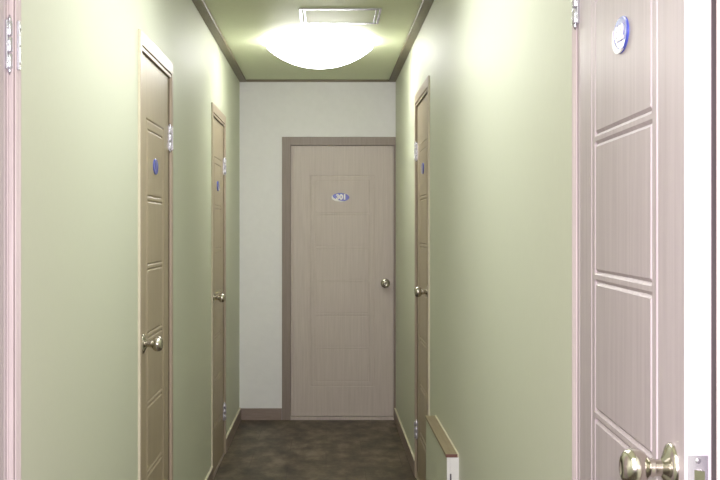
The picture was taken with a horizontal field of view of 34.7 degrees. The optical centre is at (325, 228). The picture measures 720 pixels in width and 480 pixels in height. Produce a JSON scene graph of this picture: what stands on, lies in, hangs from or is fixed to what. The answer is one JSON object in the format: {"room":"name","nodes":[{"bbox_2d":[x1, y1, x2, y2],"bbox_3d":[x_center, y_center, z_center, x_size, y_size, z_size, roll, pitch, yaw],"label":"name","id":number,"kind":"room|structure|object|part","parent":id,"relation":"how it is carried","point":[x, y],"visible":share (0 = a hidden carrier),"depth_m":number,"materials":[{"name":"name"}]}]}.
{"room":"hotel corridor","nodes":[
{"label":"hotel corridor","id":0,"kind":"room"},
{"bbox_2d":[21,0,239,479],"bbox_3d":[-0.783,0.153,2.610,0.300,2.490,11.620,0,0,0],"label":"wall","id":1,"kind":"structure","parent":0,"point":[79,58],"depth_m":3.32,"materials":[{"name":"green paint"}]},
{"bbox_2d":[0,0,20,479],"bbox_3d":[-0.749,0.362,1.920,0.368,2.072,0.845,0,0,0],"label":"door","id":2,"kind":"structure","parent":1,"relation":"in","point":[10,10],"depth_m":2.29,"materials":[{"name":"brown wood"}]},
{"bbox_3d":[-0.633,-0.367,2.283,0.007,0.098,0.009,0,0,0],"label":"hinge plate","id":3,"kind":"part","parent":2,"relation":"part of","materials":[{"name":"metal"}]},
{"bbox_3d":[-0.775,0.362,1.920,0.316,2.072,0.845,0,0,0],"label":"frame","id":4,"kind":"part","parent":2,"relation":"part of","materials":[{"name":"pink wood"}]},
{"bbox_3d":[-0.614,-0.367,2.302,0.007,0.098,0.012,0,0,0],"label":"hinge plate","id":5,"kind":"part","parent":2,"relation":"part of","materials":[{"name":"metal"}]},
{"bbox_2d":[138,29,172,479],"bbox_3d":[-0.749,0.362,4.285,0.368,2.072,0.833,0,0,0],"label":"door","id":6,"kind":"structure","parent":1,"relation":"in","point":[155,70],"depth_m":4.26,"materials":[{"name":"beige wood"}]},
{"bbox_3d":[-0.596,0.398,3.984,0.060,0.053,0.053,0,0,0],"label":"knob","id":7,"kind":"part","parent":6,"relation":"part of","materials":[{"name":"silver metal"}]},
{"bbox_3d":[-0.634,-0.232,4.285,0.004,0.060,0.112,0,0,0],"label":"number plate","id":8,"kind":"part","parent":6,"relation":"part of","materials":[{"name":"blue plastic"}]},
{"bbox_3d":[-0.633,-0.367,4.638,0.007,0.098,0.009,0,0,0],"label":"hinge plate","id":9,"kind":"part","parent":6,"relation":"part of","materials":[{"name":"metal"}]},
{"bbox_3d":[-0.622,-0.367,4.657,0.007,0.098,0.012,0,0,0],"label":"hinge plate","id":10,"kind":"part","parent":6,"relation":"part of","materials":[{"name":"metal"}]},
{"bbox_2d":[211,102,225,478],"bbox_3d":[-0.749,0.350,6.757,0.368,2.097,0.843,0,0,0],"label":"door","id":11,"kind":"structure","parent":1,"relation":"in","point":[218,119],"depth_m":6.74,"materials":[{"name":"beige wood"}]},
{"bbox_3d":[-0.596,0.386,6.451,0.060,0.053,0.053,0,0,0],"label":"knob","id":12,"kind":"part","parent":11,"relation":"part of","materials":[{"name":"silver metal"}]},
{"bbox_2d":[192,0,245,81],"bbox_3d":[-0.608,-1.084,2.610,0.050,0.016,11.620,0,0,0],"label":"trim","id":13,"kind":"structure","parent":1,"relation":"attached to","point":[200,5],"depth_m":6.43,"materials":[{"name":"brown wood"}]},
{"bbox_2d":[205,408,240,479],"bbox_3d":[-0.627,1.353,2.610,0.012,0.090,11.620,0,0,0],"label":"baseboard","id":14,"kind":"structure","parent":1,"relation":"attached to","point":[237,419],"depth_m":7.56,"materials":[{"name":"brown wood"}]},
{"bbox_2d":[204,0,422,79],"bbox_3d":[-0.061,-1.142,2.610,1.743,0.100,12.220,0,0,0],"label":"ceiling","id":15,"kind":"structure","parent":0,"point":[245,26],"depth_m":6.39,"materials":[{"name":"green paint"}]},
{"bbox_2d":[265,38,373,68],"bbox_3d":[-0.037,-1.021,6.690,0.622,0.142,0.260,0,0,0],"label":"ceiling lamp","id":16,"kind":"object","parent":15,"relation":"attached to","point":[315,53],"visible":1,"depth_m":6.56,"materials":[{"name":"white glass"}]},
{"bbox_3d":[-0.037,-1.081,6.690,0.448,0.022,0.220,0,0,0],"label":"plate","id":17,"kind":"part","parent":16,"relation":"part of","materials":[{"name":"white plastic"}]},
{"bbox_2d":[299,8,381,23],"bbox_3d":[0.072,-1.089,5.890,0.410,0.006,0.410,0,0,0],"label":"ceiling hatch","id":18,"kind":"object","parent":15,"relation":"attached to","point":[311,15],"visible":1,"depth_m":5.87,"materials":[{"name":"white plastic"}]},
{"bbox_2d":[213,420,416,479],"bbox_3d":[-0.061,1.448,2.610,1.743,0.100,12.220,0,0,0],"label":"floor","id":19,"kind":"structure","parent":0,"point":[258,449],"depth_m":7.19,"materials":[{"name":"plastic"}]},
{"bbox_2d":[425,415,458,479],"bbox_3d":[0.485,1.130,4.870,0.050,0.536,0.923,0,0,0],"label":"wall ledge","id":20,"kind":"object","parent":19,"relation":"on","point":[442,457],"visible":1,"depth_m":4.79,"materials":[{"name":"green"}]},
{"bbox_3d":[0.487,1.137,4.416,0.046,0.522,0.012,0,0,0],"label":"panel","id":21,"kind":"part","parent":20,"relation":"part of","materials":[{"name":"white plastic"}]},
{"bbox_2d":[240,82,395,407],"bbox_3d":[-0.061,0.153,8.570,1.743,2.490,0.300,0,0,0],"label":"wall","id":22,"kind":"structure","parent":0,"point":[270,112],"depth_m":8.42,"materials":[{"name":"white paint"}]},
{"bbox_2d":[241,408,281,419],"bbox_3d":[-0.472,1.355,8.414,0.298,0.086,0.012,0,0,0],"label":"baseboard","id":23,"kind":"structure","parent":22,"relation":"attached to","point":[246,413],"depth_m":8.41,"materials":[{"name":"brown wood"}]},
{"bbox_2d":[246,80,388,81],"bbox_3d":[-0.061,-1.084,8.410,1.043,0.016,0.020,0,0,0],"label":"trim","id":24,"kind":"structure","parent":22,"relation":"attached to","point":[246,80],"depth_m":8.40,"materials":[{"name":"brown wood"}]},
{"bbox_2d":[282,137,395,419],"bbox_3d":[0.094,0.362,8.541,0.832,2.072,0.358,0,0,0],"label":"door","id":25,"kind":"structure","parent":22,"relation":"in","point":[339,193],"depth_m":8.43,"materials":[{"name":"brown wood"}]},
{"bbox_3d":[0.105,-0.232,8.430,0.132,0.062,0.004,0,0,0],"label":"number plate","id":26,"kind":"part","parent":25,"relation":"part of","materials":[{"name":"blue plastic"}]},
{"bbox_3d":[0.435,0.398,8.392,0.053,0.053,0.060,0,0,0],"label":"knob","id":27,"kind":"part","parent":25,"relation":"part of","materials":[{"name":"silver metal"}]},
{"bbox_2d":[396,0,571,479],"bbox_3d":[0.660,0.153,2.610,0.300,2.490,11.620,0,0,0],"label":"wall","id":28,"kind":"structure","parent":0,"point":[499,71],"depth_m":3.44,"materials":[{"name":"green paint"}]},
{"bbox_2d":[394,408,414,475],"bbox_3d":[0.504,1.353,2.610,0.012,0.090,11.620,0,0,0],"label":"baseboard","id":29,"kind":"structure","parent":28,"relation":"attached to","point":[404,439],"depth_m":7.23,"materials":[{"name":"brown wood"}]},
{"bbox_2d":[389,0,433,81],"bbox_3d":[0.485,-1.084,2.610,0.050,0.016,11.620,0,0,0],"label":"trim","id":30,"kind":"structure","parent":28,"relation":"attached to","point":[425,6],"depth_m":6.43,"materials":[{"name":"brown wood"}]},
{"bbox_2d":[414,76,429,479],"bbox_3d":[0.626,0.323,6.075,0.368,2.151,0.871,0,0,0],"label":"door","id":31,"kind":"structure","parent":28,"relation":"in","point":[422,97],"depth_m":6.11,"materials":[{"name":"beige wood"}]},
{"bbox_3d":[0.473,0.315,5.755,0.060,0.053,0.053,0,0,0],"label":"knob","id":32,"kind":"part","parent":31,"relation":"part of","materials":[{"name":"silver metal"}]},
{"bbox_2d":[571,0,719,479],"bbox_3d":[0.607,0.323,1.895,0.406,2.151,0.924,0,0,0],"label":"door","id":33,"kind":"structure","parent":28,"relation":"in","point":[646,73],"depth_m":1.76,"materials":[{"name":"brown wood"}]},
{"bbox_3d":[0.502,-0.459,2.296,0.007,0.098,0.009,0,0,0],"label":"hinge plate","id":34,"kind":"part","parent":33,"relation":"part of","materials":[{"name":"metal"}]},
{"bbox_3d":[0.486,-0.320,1.897,0.004,0.060,0.112,0,0,2],"label":"number plate","id":35,"kind":"part","parent":33,"relation":"part of","materials":[{"name":"blue plastic"}]},
{"bbox_3d":[0.434,0.327,1.576,0.060,0.053,0.053,0,0,2],"label":"knob","id":36,"kind":"part","parent":33,"relation":"part of","materials":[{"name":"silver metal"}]},
{"bbox_3d":[0.489,0.327,1.513,0.026,0.058,0.003,0,0,2],"label":"latch plate","id":37,"kind":"part","parent":33,"relation":"part of","materials":[{"name":"metal"}]}
]}

